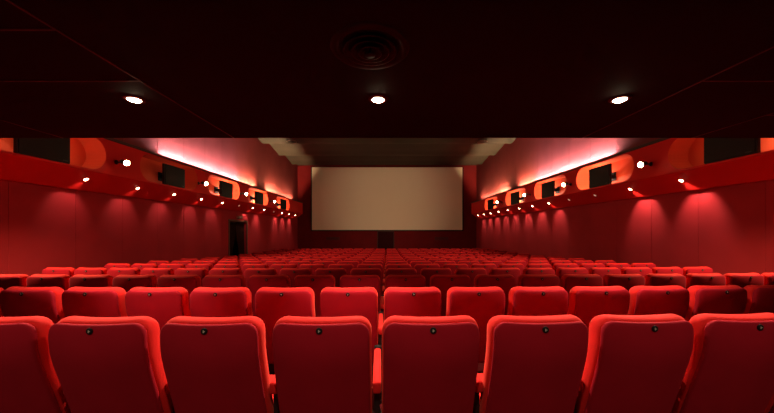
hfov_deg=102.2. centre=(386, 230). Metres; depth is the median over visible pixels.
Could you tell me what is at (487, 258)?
chair
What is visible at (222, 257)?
chair
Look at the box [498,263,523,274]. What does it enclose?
chair
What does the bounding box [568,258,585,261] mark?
chair
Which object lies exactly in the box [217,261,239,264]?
chair
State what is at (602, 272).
chair
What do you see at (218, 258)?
chair
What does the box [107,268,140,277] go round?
chair
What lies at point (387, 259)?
chair
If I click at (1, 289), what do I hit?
chair
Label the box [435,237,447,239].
air vent
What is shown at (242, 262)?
chair
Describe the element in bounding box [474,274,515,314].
chair
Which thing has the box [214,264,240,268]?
chair
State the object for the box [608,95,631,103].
recessed light
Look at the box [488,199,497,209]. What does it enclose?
loudspeaker
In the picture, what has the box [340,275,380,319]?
chair
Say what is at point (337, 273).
chair
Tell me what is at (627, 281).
chair
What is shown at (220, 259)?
chair
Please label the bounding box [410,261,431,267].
chair
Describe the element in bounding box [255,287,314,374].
chair
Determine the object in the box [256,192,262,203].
grille
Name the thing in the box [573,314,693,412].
chair
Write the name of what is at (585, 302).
chair
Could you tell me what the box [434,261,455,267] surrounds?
chair
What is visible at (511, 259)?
chair
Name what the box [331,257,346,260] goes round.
chair
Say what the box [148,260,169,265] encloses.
chair
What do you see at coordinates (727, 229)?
wall
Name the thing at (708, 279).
chair
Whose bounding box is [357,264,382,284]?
chair
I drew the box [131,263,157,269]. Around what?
chair
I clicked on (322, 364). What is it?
chair
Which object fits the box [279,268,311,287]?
chair
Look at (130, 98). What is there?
recessed light
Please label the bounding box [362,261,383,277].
chair
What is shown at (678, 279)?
chair
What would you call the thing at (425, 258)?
chair
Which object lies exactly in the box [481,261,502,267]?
chair
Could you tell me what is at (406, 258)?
chair
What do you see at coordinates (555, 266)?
chair
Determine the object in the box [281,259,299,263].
chair
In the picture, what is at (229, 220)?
door frame
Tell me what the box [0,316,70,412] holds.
chair
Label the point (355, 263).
chair
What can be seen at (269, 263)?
chair
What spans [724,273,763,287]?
chair
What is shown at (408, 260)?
chair
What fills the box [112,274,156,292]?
chair
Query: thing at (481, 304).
chair
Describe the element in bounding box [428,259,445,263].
chair
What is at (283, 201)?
grille
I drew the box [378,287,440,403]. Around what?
chair
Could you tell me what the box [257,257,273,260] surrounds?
chair
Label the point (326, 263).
chair
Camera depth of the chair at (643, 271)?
4.75 m
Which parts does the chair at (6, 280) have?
panel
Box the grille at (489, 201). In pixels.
[488,199,491,208]
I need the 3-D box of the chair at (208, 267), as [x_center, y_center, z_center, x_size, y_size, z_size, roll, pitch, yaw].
[-3.442,1.112,5.964,0.517,1.032,0.699,0,0,2]
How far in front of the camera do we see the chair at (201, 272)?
4.58 m
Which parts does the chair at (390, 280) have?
armrest, backrest, panel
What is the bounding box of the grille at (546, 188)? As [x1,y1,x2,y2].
[541,181,552,197]
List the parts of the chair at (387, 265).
panel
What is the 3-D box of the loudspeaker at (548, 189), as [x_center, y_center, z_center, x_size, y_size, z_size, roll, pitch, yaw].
[5.798,-1.448,10.950,0.385,0.530,0.800,0,0,0]
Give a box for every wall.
[0,138,297,275]
[298,165,475,249]
[476,138,773,274]
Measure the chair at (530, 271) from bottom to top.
1.032 m
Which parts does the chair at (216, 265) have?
panel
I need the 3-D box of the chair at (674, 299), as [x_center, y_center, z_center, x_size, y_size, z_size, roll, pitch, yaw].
[2.251,0.976,2.891,0.516,1.032,0.699,0,0,-3]
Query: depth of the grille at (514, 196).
13.72 m
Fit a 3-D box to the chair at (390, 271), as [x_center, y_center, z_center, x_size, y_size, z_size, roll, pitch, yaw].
[0.181,1.064,4.886,0.516,1.032,0.699,0,0,-1]
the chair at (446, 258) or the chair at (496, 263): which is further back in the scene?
the chair at (446, 258)
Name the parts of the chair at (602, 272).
backrest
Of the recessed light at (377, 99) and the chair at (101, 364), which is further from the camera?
the recessed light at (377, 99)
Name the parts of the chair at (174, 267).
panel, backrest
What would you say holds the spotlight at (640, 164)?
attached to the wall at (727, 229)
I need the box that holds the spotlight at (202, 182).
[198,181,207,185]
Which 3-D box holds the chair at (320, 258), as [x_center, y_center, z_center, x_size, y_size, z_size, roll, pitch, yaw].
[-1.889,1.247,9.033,0.516,1.032,0.699,0,0,1]
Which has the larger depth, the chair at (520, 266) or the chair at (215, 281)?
the chair at (520, 266)
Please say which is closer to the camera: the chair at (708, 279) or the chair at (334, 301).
the chair at (334, 301)
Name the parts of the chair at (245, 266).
backrest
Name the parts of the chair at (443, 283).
backrest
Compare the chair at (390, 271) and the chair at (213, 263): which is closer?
the chair at (390, 271)
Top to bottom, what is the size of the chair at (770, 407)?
1.032 m
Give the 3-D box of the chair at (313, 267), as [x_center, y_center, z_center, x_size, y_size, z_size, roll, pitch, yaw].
[-1.372,1.109,5.913,0.516,1.032,0.699,0,0,0]
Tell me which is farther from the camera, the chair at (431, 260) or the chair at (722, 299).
the chair at (431, 260)
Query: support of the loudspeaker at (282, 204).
attached to the wall at (42, 227)
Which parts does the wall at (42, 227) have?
panel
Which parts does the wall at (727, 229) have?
panel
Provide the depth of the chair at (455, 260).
7.73 m
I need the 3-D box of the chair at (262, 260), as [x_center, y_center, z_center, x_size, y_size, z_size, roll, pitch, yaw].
[-2.925,1.202,8.021,0.516,1.032,0.699,0,0,2]
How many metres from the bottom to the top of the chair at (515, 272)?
1.032 m
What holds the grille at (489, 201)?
attached to the loudspeaker at (491, 204)
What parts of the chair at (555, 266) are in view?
backrest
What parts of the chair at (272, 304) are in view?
backrest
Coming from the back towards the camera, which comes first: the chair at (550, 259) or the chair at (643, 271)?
the chair at (550, 259)
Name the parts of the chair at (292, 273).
backrest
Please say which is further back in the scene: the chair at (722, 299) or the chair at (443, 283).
the chair at (443, 283)
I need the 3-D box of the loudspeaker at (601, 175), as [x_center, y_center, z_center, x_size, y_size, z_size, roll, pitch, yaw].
[5.798,-1.448,8.280,0.385,0.530,0.800,0,0,0]
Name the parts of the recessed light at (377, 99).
bulb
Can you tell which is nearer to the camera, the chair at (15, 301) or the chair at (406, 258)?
the chair at (15, 301)
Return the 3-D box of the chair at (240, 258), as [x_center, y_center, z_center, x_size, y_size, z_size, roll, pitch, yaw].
[-3.959,1.250,9.103,0.516,1.032,0.699,0,0,3]
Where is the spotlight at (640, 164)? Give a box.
[637,161,652,167]
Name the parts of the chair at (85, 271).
panel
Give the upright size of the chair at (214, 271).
1.032 m
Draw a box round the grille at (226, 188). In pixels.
[221,181,232,197]
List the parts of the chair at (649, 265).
backrest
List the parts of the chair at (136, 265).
panel, backrest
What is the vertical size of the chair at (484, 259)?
1.032 m
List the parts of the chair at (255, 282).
backrest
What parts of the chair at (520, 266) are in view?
backrest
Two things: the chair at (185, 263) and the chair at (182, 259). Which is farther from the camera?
the chair at (182, 259)
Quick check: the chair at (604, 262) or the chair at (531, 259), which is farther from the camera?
the chair at (531, 259)
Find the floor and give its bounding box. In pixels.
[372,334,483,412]
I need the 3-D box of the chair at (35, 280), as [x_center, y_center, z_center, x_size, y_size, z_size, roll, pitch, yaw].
[-3.959,1.021,3.913,0.516,1.032,0.699,0,0,3]
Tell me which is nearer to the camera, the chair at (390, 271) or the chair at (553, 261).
the chair at (390, 271)
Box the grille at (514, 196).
[511,192,517,203]
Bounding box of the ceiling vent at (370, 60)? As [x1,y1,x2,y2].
[330,22,409,69]
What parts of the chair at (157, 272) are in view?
backrest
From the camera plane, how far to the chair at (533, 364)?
1.48 m
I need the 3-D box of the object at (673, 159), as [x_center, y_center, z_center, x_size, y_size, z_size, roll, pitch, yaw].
[5.890,-1.355,12.137,0.620,1.080,17.125,0,0,0]
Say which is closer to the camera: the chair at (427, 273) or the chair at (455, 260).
the chair at (427, 273)
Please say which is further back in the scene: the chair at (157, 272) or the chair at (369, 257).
the chair at (369, 257)
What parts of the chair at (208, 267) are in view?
backrest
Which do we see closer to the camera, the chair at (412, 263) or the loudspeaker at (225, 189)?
the chair at (412, 263)
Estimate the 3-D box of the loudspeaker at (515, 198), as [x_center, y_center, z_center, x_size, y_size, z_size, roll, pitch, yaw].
[5.798,-1.448,13.780,0.385,0.530,0.800,0,0,0]
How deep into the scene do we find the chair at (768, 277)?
3.82 m
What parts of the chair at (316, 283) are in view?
backrest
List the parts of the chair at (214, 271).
panel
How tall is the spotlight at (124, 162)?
0.141 m
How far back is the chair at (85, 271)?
4.65 m
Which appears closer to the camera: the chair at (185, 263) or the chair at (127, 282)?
the chair at (127, 282)
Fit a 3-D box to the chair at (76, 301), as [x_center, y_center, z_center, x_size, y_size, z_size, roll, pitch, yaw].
[-2.407,0.973,2.815,0.516,1.032,0.699,0,0,1]
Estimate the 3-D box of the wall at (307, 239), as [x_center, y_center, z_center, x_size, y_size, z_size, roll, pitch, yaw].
[0.000,-1.215,21.715,12.800,7.370,0.270,0,0,0]
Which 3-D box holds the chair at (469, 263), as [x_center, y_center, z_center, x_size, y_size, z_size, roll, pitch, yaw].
[1.734,1.158,7.016,0.516,1.032,0.699,0,0,-3]
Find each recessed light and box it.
[122,95,146,103]
[368,95,387,103]
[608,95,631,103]
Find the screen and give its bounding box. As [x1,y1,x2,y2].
[311,167,462,230]
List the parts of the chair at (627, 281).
backrest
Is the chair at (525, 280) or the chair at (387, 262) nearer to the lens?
the chair at (525, 280)
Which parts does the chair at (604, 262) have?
panel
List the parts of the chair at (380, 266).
panel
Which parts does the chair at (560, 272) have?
backrest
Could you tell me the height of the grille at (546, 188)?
0.500 m
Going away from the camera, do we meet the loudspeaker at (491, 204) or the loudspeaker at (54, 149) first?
the loudspeaker at (54, 149)
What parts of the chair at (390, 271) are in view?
backrest, panel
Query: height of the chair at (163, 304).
1.032 m
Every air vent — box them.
[326,237,339,239]
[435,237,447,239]
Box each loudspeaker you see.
[13,138,69,163]
[158,163,184,187]
[214,180,232,197]
[250,191,262,204]
[276,199,285,209]
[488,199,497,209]
[511,191,523,204]
[541,180,559,197]
[589,163,615,187]
[704,138,760,163]
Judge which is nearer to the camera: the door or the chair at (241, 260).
the chair at (241, 260)
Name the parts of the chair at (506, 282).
backrest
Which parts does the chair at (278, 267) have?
backrest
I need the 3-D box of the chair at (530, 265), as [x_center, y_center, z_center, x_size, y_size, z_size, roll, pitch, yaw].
[2.767,1.115,6.037,0.516,1.032,0.699,0,0,-4]
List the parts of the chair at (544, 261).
panel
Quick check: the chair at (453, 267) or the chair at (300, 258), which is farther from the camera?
the chair at (300, 258)
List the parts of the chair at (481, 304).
backrest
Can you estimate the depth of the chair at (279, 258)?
8.74 m
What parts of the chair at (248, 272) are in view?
backrest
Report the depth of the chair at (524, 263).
6.76 m
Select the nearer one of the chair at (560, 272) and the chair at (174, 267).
the chair at (560, 272)
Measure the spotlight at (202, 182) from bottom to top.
0.141 m
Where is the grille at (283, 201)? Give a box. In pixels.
[282,199,285,208]
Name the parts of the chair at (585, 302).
backrest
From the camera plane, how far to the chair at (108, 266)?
5.73 m
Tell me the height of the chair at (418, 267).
1.032 m
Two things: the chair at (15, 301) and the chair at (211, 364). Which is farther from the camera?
the chair at (15, 301)
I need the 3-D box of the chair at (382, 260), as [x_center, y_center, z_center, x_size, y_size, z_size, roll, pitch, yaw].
[-0.336,1.201,7.992,0.516,1.032,0.699,0,0,-1]
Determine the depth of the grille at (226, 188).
10.90 m
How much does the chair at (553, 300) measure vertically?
1.032 m
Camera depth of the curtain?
13.38 m
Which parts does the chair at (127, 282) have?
backrest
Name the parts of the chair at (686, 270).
panel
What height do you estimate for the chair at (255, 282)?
1.032 m
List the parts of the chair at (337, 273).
backrest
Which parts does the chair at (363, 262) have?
panel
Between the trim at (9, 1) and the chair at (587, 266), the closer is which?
the trim at (9, 1)
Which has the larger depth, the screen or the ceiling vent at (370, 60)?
the screen
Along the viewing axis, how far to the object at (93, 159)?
6.81 m
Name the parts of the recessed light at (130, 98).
bulb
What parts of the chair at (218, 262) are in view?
panel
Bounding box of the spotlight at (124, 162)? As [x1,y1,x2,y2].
[114,159,129,165]
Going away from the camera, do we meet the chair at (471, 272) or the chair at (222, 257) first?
the chair at (471, 272)
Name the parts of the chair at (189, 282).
backrest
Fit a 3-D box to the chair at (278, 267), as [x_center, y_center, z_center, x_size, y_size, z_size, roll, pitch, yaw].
[-1.889,1.110,5.919,0.516,1.032,0.699,0,0,1]
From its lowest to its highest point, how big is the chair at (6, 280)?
1.032 m
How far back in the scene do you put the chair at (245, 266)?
5.60 m
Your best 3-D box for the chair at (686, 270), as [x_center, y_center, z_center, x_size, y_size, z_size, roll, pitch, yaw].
[4.854,1.077,5.177,0.563,1.032,0.699,0,0,-6]
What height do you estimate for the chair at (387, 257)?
1.032 m
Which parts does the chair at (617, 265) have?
backrest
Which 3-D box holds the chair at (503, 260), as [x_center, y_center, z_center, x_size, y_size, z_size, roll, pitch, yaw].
[2.767,1.207,8.113,0.516,1.032,0.699,0,0,-4]
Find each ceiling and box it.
[0,0,773,137]
[258,138,515,164]
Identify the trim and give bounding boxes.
[0,0,773,137]
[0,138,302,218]
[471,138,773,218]
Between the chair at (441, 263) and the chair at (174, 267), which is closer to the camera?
the chair at (174, 267)
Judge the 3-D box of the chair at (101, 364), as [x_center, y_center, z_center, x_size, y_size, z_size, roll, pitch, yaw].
[-1.372,0.926,1.761,0.516,1.032,0.699,0,0,0]
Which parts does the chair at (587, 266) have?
backrest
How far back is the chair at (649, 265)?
5.88 m
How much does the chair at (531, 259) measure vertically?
1.032 m
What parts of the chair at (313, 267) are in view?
backrest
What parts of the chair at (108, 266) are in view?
backrest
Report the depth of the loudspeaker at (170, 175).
8.20 m
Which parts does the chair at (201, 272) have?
backrest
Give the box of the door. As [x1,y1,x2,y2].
[377,231,393,254]
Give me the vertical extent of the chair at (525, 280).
1.032 m
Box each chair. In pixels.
[0,274,28,289]
[0,286,64,323]
[0,287,3,316]
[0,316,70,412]
[26,274,69,290]
[42,267,74,276]
[48,316,172,412]
[62,287,127,317]
[69,274,112,287]
[74,267,106,274]
[104,263,130,269]
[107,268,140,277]
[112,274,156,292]
[125,287,190,330]
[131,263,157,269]
[140,268,173,278]
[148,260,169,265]
[157,275,200,312]
[158,263,184,271]
[160,316,274,412]
[170,261,192,267]
[174,268,207,286]
[179,258,198,262]
[186,264,212,274]
[190,287,252,316]
[193,261,215,267]
[199,258,218,263]
[202,275,245,287]
[204,257,220,259]
[209,268,242,275]
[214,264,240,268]
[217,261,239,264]
[219,259,238,261]
[221,257,237,258]
[239,257,255,262]
[240,259,258,265]
[240,261,262,269]
[242,264,268,275]
[244,268,276,287]
[248,275,290,316]
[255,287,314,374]
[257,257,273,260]
[261,259,279,263]
[265,261,286,267]
[269,316,372,412]
[271,264,296,274]
[276,257,291,260]
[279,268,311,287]
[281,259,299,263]
[289,261,310,267]
[294,257,309,260]
[294,275,334,316]
[299,264,325,274]
[302,259,320,263]
[312,257,328,260]
[313,261,334,267]
[315,268,346,286]
[320,287,377,362]
[323,259,341,263]
[328,264,353,274]
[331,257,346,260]
[337,261,358,267]
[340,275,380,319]
[344,259,362,263]
[349,257,365,260]
[350,268,381,294]
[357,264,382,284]
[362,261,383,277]
[365,259,383,263]
[368,257,383,259]
[373,315,479,412]
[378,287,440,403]
[381,275,425,322]
[382,268,416,294]
[383,264,410,284]
[384,257,402,270]
[384,259,404,272]
[384,261,407,277]
[405,257,420,260]
[407,259,425,263]
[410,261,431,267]
[414,264,439,274]
[420,268,451,286]
[423,257,438,260]
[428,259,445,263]
[430,275,470,315]
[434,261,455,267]
[441,257,457,260]
[442,264,467,274]
[446,286,504,362]
[448,259,466,263]
[455,268,486,286]
[458,261,479,267]
[459,257,475,260]
[469,258,487,263]
[470,264,496,274]
[473,315,587,412]
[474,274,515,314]
[477,257,493,260]
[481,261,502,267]
[489,258,507,263]
[489,268,520,285]
[495,257,510,260]
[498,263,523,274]
[504,261,526,267]
[507,286,567,315]
[509,258,527,262]
[518,274,559,286]
[522,268,554,274]
[525,263,551,267]
[527,260,549,263]
[529,258,547,260]
[548,258,566,262]
[550,260,571,265]
[552,263,578,274]
[556,267,587,283]
[560,274,602,311]
[567,286,629,337]
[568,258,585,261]
[572,260,593,265]
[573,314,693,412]
[579,263,604,269]
[588,267,620,277]
[594,260,615,264]
[603,274,644,290]
[605,263,630,269]
[620,267,651,276]
[627,285,689,318]
[631,263,655,268]
[645,273,685,287]
[652,267,682,274]
[671,313,773,412]
[682,266,712,275]
[685,273,725,288]
[685,285,746,321]
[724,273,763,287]
[744,285,773,313]
[761,273,773,284]
[764,393,773,412]
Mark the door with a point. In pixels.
(385, 239)
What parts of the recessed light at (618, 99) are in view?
bulb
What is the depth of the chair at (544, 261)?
6.79 m
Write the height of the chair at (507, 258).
1.032 m
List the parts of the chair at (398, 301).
armrest, backrest, panel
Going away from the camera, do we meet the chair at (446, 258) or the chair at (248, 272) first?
the chair at (248, 272)
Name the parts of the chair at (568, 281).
backrest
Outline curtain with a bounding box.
[236,222,243,259]
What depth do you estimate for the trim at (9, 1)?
2.19 m
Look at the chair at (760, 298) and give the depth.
2.63 m
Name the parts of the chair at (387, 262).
panel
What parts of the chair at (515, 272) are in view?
backrest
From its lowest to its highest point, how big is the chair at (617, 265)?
1.032 m
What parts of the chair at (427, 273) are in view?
backrest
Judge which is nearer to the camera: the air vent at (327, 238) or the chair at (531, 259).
the chair at (531, 259)
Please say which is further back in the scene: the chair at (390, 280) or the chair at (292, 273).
the chair at (292, 273)
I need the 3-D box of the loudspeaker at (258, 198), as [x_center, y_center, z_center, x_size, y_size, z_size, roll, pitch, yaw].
[-5.798,-1.448,13.780,0.385,0.530,0.800,0,0,0]
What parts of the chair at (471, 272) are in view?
backrest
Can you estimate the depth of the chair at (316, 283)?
3.51 m
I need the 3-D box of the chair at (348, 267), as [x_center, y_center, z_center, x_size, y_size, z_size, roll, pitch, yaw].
[-0.854,1.109,5.912,0.516,1.032,0.699,0,0,0]
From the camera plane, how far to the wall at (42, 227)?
7.96 m
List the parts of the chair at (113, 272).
backrest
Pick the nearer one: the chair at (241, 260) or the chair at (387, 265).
the chair at (387, 265)
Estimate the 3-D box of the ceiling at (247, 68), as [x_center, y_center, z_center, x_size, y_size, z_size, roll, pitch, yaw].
[0.000,-2.980,0.378,12.800,3.840,6.356,0,0,0]
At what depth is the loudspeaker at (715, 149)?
5.12 m
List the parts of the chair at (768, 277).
panel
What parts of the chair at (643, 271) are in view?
backrest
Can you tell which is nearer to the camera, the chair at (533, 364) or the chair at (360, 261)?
the chair at (533, 364)
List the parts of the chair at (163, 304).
backrest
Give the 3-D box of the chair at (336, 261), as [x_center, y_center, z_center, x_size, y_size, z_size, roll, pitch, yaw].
[-1.372,1.201,7.989,0.516,1.032,0.699,0,0,0]
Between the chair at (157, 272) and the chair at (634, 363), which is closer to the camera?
the chair at (634, 363)
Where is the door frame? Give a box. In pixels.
[228,219,247,255]
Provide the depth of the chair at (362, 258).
8.71 m
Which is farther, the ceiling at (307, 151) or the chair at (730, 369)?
the ceiling at (307, 151)
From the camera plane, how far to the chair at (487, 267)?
5.64 m
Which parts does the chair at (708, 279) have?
panel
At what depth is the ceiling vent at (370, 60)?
1.79 m

